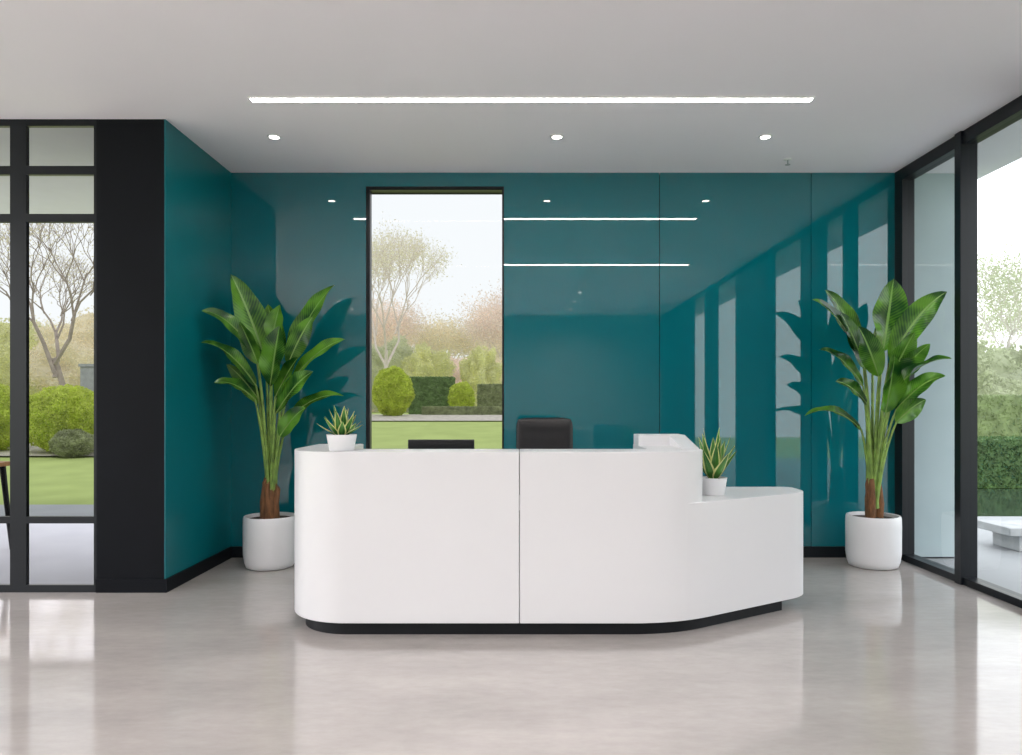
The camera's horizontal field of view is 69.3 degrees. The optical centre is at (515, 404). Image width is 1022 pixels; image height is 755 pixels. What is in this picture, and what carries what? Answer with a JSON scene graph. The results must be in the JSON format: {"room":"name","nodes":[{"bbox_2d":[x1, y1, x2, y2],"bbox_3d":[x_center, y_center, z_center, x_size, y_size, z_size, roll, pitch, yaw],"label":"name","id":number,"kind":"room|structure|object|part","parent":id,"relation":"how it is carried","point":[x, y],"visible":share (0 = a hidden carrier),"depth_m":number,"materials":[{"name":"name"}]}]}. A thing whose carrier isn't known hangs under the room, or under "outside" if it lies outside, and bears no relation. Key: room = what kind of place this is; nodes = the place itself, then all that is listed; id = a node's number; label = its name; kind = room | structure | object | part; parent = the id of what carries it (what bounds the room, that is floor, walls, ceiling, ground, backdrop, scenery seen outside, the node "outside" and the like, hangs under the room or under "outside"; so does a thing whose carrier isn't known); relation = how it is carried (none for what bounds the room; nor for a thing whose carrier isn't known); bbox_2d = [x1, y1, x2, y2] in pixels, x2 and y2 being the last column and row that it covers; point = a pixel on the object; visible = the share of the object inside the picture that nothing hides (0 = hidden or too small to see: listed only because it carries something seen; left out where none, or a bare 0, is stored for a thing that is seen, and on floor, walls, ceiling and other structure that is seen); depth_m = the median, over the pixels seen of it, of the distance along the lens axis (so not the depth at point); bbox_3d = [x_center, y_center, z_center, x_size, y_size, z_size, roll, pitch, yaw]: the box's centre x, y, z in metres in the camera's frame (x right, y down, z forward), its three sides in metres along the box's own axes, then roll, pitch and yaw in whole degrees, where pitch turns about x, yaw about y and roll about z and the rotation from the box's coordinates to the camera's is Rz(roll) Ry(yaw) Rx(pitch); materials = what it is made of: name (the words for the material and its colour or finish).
{"room":"lobby","nodes":[
{"label":"lobby","id":0,"kind":"room"},
{"bbox_2d":[0,128,93,213],"bbox_3d":[-6.050,-2.213,6.910,5.900,0.200,2.680,0,0,0],"label":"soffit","id":1,"kind":"structure","parent":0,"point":[47,146],"depth_m":6.67,"materials":[{"name":"white paint"}]},
{"bbox_2d":[96,119,163,578],"bbox_3d":[-2.849,-0.363,6.230,0.502,3.500,1.520,0,0,0],"label":"wall column","id":2,"kind":"structure","parent":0,"point":[129,152],"depth_m":5.47,"materials":[{"name":"black paint"}]},
{"bbox_2d":[96,579,166,592],"bbox_3d":[-2.837,1.337,5.464,0.525,0.100,0.012,0,0,0],"label":"baseboard","id":3,"kind":"structure","parent":2,"relation":"attached to","point":[102,585],"depth_m":5.46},
{"bbox_2d":[164,119,230,578],"bbox_3d":[-2.594,-0.363,6.100,0.008,3.500,1.260,0,0,0],"label":"wall","id":4,"kind":"structure","parent":0,"point":[197,188],"depth_m":5.96,"materials":[{"name":"teal paint"}]},
{"bbox_2d":[166,547,231,591],"bbox_3d":[-2.583,1.337,6.093,0.015,0.100,1.245,0,0,0],"label":"baseboard","id":5,"kind":"structure","parent":4,"relation":"attached to","point":[199,568],"depth_m":5.99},
{"bbox_2d":[326,434,356,450],"bbox_3d":[-1.075,0.232,4.570,0.186,0.100,0.186,0,0,0],"label":"pot","id":6,"kind":"object","parent":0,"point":[336,442],"depth_m":4.50,"materials":[{"name":"white ceramic"}]},
{"bbox_2d":[0,0,1021,172],"bbox_3d":[-1.300,-2.238,1.365,9.800,0.250,11.130,0,0,0],"label":"ceiling","id":7,"kind":"structure","parent":0,"point":[891,82],"depth_m":4.77,"materials":[{"name":"paint"}]},
{"bbox_2d":[267,134,281,139],"bbox_3d":[-1.900,-2.108,5.820,0.112,0.009,0.112,0,0,0],"label":"recessed light","id":8,"kind":"object","parent":7,"relation":"in","point":[271,136],"visible":1,"depth_m":5.81,"materials":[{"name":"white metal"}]},
{"bbox_2d":[248,96,814,101],"bbox_3d":[0.107,-2.107,5.100,3.885,0.012,0.076,0,0,0],"label":"recessed light","id":9,"kind":"object","parent":7,"relation":"in","point":[251,98],"visible":1,"depth_m":5.08,"materials":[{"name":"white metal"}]},
{"bbox_2d":[250,98,812,101],"bbox_3d":[0.107,-2.108,5.100,3.865,0.008,0.060,0,0,0],"label":"diffuser","id":10,"kind":"object","parent":9,"relation":"attached to","point":[251,99],"depth_m":5.10,"materials":[{"name":"white plastic"}]},
{"bbox_2d":[550,134,563,139],"bbox_3d":[0.325,-2.108,5.820,0.112,0.009,0.112,0,0,0],"label":"recessed light","id":11,"kind":"object","parent":7,"relation":"in","point":[553,136],"visible":1,"depth_m":5.81,"materials":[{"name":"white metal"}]},
{"bbox_2d":[758,134,772,139],"bbox_3d":[1.965,-2.108,5.820,0.112,0.009,0.112,0,0,0],"label":"recessed light","id":12,"kind":"object","parent":7,"relation":"in","point":[763,136],"visible":1,"depth_m":5.81,"materials":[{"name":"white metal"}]},
{"bbox_2d":[783,158,791,165],"bbox_3d":[2.340,-2.088,6.360,0.070,0.050,0.070,0,0,0],"label":"sprinkler","id":13,"kind":"object","parent":7,"relation":"attached to","point":[785,159],"visible":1,"depth_m":6.35,"materials":[{"name":"white metal"}]},
{"bbox_2d":[0,558,1021,754],"bbox_3d":[-1.220,1.437,1.465,9.560,0.100,10.930,0,0,0],"label":"floor","id":14,"kind":"structure","parent":0,"point":[908,659],"depth_m":3.76,"materials":[{"name":"concrete"}]},
{"bbox_2d":[0,119,95,591],"bbox_3d":[-4.550,-0.363,5.487,2.900,3.500,0.035,0,0,0],"label":"window","id":15,"kind":"structure","parent":14,"relation":"on","point":[48,261],"depth_m":5.49,"materials":[{"name":"glass"}]},
{"bbox_3d":[-4.520,-0.263,5.488,2.800,2.180,0.001,0,0,0],"label":"pane","id":16,"kind":"part","parent":15,"relation":"part of","materials":[{"name":"clear glass"}]},
{"bbox_2d":[201,274,344,570],"bbox_3d":[-1.990,0.140,6.260,1.098,2.494,0.601,0,0,0],"label":"potted plant","id":17,"kind":"object","parent":14,"relation":"on","point":[268,535],"visible":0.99,"depth_m":6.23,"materials":[{"name":"green plant"}]},
{"bbox_3d":[-2.007,-0.109,6.251,1.123,1.997,0.453,0,0,-7],"label":"stem","id":18,"kind":"part","parent":17,"relation":"part of","materials":[{"name":"green plant"}]},
{"bbox_3d":[-2.105,1.167,6.340,0.442,0.440,0.442,0,0,0],"label":"pot","id":19,"kind":"part","parent":17,"relation":"part of","materials":[{"name":"white ceramic"}]},
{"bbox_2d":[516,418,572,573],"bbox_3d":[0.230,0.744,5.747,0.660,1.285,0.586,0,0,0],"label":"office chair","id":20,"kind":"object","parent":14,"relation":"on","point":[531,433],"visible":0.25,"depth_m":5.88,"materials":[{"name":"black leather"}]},
{"bbox_3d":[0.230,0.484,5.923,0.450,0.765,0.114,0,0,0],"label":"backrest","id":21,"kind":"part","parent":20,"relation":"part of","materials":[{"name":"black leather"}]},
{"bbox_2d":[294,434,802,633],"bbox_3d":[0.290,0.798,4.910,3.430,1.178,0.980,0,0,0],"label":"reception desk","id":22,"kind":"object","parent":14,"relation":"on","point":[387,541],"visible":0.98,"depth_m":4.42,"materials":[{"name":"white laminate"}]},
{"bbox_2d":[319,406,361,450],"bbox_3d":[-1.076,0.140,4.562,0.287,0.284,0.264,0,0,0],"label":"potted succulent","id":23,"kind":"object","parent":22,"relation":"on","point":[341,438],"visible":1,"depth_m":4.51,"materials":[{"name":"green plant"}]},
{"bbox_2d":[408,439,473,448],"bbox_3d":[-0.505,0.441,4.990,0.450,0.412,0.180,0,0,0],"label":"computer monitor","id":24,"kind":"object","parent":22,"relation":"on","point":[412,443],"visible":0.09,"depth_m":5.01,"materials":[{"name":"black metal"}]},
{"bbox_3d":[1.016,0.251,5.044,0.325,0.083,0.608,0,0,0],"label":"raised panel","id":25,"kind":"part","parent":22,"relation":"part of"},
{"bbox_2d":[699,430,735,495],"bbox_3d":[1.295,0.372,4.916,0.323,0.449,0.294,0,0,21],"label":"potted succulent","id":26,"kind":"object","parent":22,"relation":"on","point":[714,462],"visible":0.91,"depth_m":4.86,"materials":[{"name":"green plant"}]},
{"bbox_2d":[703,476,726,495],"bbox_3d":[1.315,0.539,4.920,0.180,0.115,0.180,0,0,0],"label":"pot","id":27,"kind":"object","parent":26,"relation":"attached to","point":[712,485],"depth_m":4.85,"materials":[{"name":"white ceramic"}]},
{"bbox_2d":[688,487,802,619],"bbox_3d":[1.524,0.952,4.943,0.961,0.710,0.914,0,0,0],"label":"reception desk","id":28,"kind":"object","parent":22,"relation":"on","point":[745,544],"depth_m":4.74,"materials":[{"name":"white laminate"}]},
{"bbox_2d":[805,279,951,569],"bbox_3d":[3.051,0.157,6.312,1.091,2.460,0.571,0,0,22],"label":"potted plant","id":29,"kind":"object","parent":14,"relation":"on","point":[873,537],"visible":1,"depth_m":6.24,"materials":[{"name":"green plant"}]},
{"bbox_3d":[3.080,1.167,6.370,0.442,0.440,0.442,0,0,0],"label":"pot","id":30,"kind":"part","parent":29,"relation":"part of","materials":[{"name":"white ceramic"}]},
{"bbox_3d":[3.044,-0.091,6.305,1.090,1.963,0.511,0,0,21],"label":"stem","id":31,"kind":"part","parent":29,"relation":"part of","materials":[{"name":"green plant"}]},
{"bbox_2d":[231,173,953,556],"bbox_3d":[0.735,-0.363,6.840,6.650,3.500,0.220,0,0,0],"label":"wall","id":32,"kind":"structure","parent":0,"point":[635,303],"depth_m":6.73,"materials":[{"name":"teal glass"}]},
{"bbox_2d":[366,187,503,448],"bbox_3d":[-0.734,-0.300,6.777,1.257,3.375,0.085,0,0,0],"label":"window","id":33,"kind":"structure","parent":32,"relation":"in","point":[435,255],"depth_m":6.78,"materials":[{"name":"glass"}]},
{"bbox_2d":[231,546,845,557],"bbox_3d":[0.430,1.337,6.723,6.040,0.100,0.015,0,0,0],"label":"baseboard","id":34,"kind":"structure","parent":32,"relation":"attached to","point":[237,551],"depth_m":6.71,"materials":[{"name":"metal"}]},
{"bbox_2d":[895,95,1021,607],"bbox_3d":[3.495,-0.363,1.365,0.130,3.500,10.730,0,0,0],"label":"window","id":35,"kind":"structure","parent":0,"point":[963,146],"depth_m":5.70,"materials":[{"name":"metal"}]},
{"bbox_2d":[927,119,1021,178],"bbox_3d":[3.965,-2.213,2.400,0.730,0.200,13.200,0,0,0],"label":"soffit","id":36,"kind":"structure","parent":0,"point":[1004,147],"depth_m":6.19,"materials":[{"name":"white paint"}]},
{"label":"outside","id":37,"kind":"structure","parent":0,"visible":0},
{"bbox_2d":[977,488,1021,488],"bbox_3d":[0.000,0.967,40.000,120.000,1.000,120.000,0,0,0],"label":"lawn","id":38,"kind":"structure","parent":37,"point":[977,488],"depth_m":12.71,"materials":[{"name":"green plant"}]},
{"bbox_2d":[0,523,93,583],"bbox_3d":[-5.215,1.422,2.200,17.570,0.040,16.400,0,0,0],"label":"paving","id":39,"kind":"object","parent":38,"relation":"on","point":[59,553],"visible":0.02,"depth_m":6.98,"materials":[{"name":"grey concrete"}]},
{"bbox_2d":[6,523,9,548],"bbox_3d":[-5.300,0.976,6.800,0.858,0.857,0.800,0,0,0],"label":"table","id":40,"kind":"object","parent":39,"relation":"on","point":[7,524],"visible":0.03,"depth_m":7.15,"materials":[{"name":"black metal"}]},
{"bbox_2d":[923,516,1021,593],"bbox_3d":[7.785,1.422,3.200,8.430,0.040,18.400,0,0,0],"label":"paving","id":41,"kind":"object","parent":38,"relation":"on","point":[998,565],"visible":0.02,"depth_m":6.62,"materials":[{"name":"grey concrete"}]},
{"bbox_2d":[978,520,1021,551],"bbox_3d":[5.290,1.284,7.250,1.220,0.235,0.500,0,0,0],"label":"stone bench","id":42,"kind":"object","parent":41,"relation":"on","point":[1006,533],"visible":1,"depth_m":7.22,"materials":[{"name":"grey stone"}]},
{"bbox_2d":[977,489,1021,515],"bbox_3d":[9.600,1.422,10.850,8.800,0.030,3.100,0,0,0],"label":"pond","id":43,"kind":"structure","parent":38,"relation":"on","point":[990,502],"depth_m":10.66,"materials":[{"name":"liquid"}]},
{"bbox_2d":[977,340,1021,394],"bbox_3d":[15.477,-0.536,26.955,7.269,4.125,4.682,0,0,0],"label":"shrub","id":44,"kind":"object","parent":38,"relation":"on","point":[996,375],"visible":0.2,"depth_m":25.66,"materials":[{"name":"green plant"}]},
{"bbox_2d":[977,235,1021,352],"bbox_3d":[19.574,-2.936,30.264,8.270,8.740,8.384,0,0,26],"label":"tree","id":45,"kind":"object","parent":38,"relation":"on","point":[1010,282],"visible":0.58,"depth_m":29.49,"materials":[{"name":"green plant"}]},
{"bbox_2d":[977,435,1021,488],"bbox_3d":[10.700,1.003,13.092,10.706,0.920,1.094,0,0,0],"label":"hedge","id":46,"kind":"object","parent":38,"relation":"on","point":[999,459],"visible":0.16,"depth_m":12.60,"materials":[{"name":"green plant"}]},
{"bbox_2d":[977,394,1021,436],"bbox_3d":[14.000,0.605,18.043,16.140,1.759,1.244,0,0,0],"label":"hedge","id":47,"kind":"object","parent":38,"relation":"on","point":[997,415],"visible":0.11,"depth_m":17.50,"materials":[{"name":"green plant"}]},
{"bbox_2d":[977,274,1021,350],"bbox_3d":[26.743,-2.718,37.960,7.965,8.303,7.857,0,0,1],"label":"tree","id":48,"kind":"object","parent":38,"relation":"on","point":[987,335],"visible":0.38,"depth_m":38.24,"materials":[{"name":"green plant"}]},
{"bbox_2d":[993,342,1021,368],"bbox_3d":[20.335,-0.633,28.803,7.287,4.356,4.729,0,0,0],"label":"shrub","id":49,"kind":"object","parent":38,"relation":"on","point":[1017,355],"visible":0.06,"depth_m":28.56,"materials":[{"name":"green plant"}]}
]}

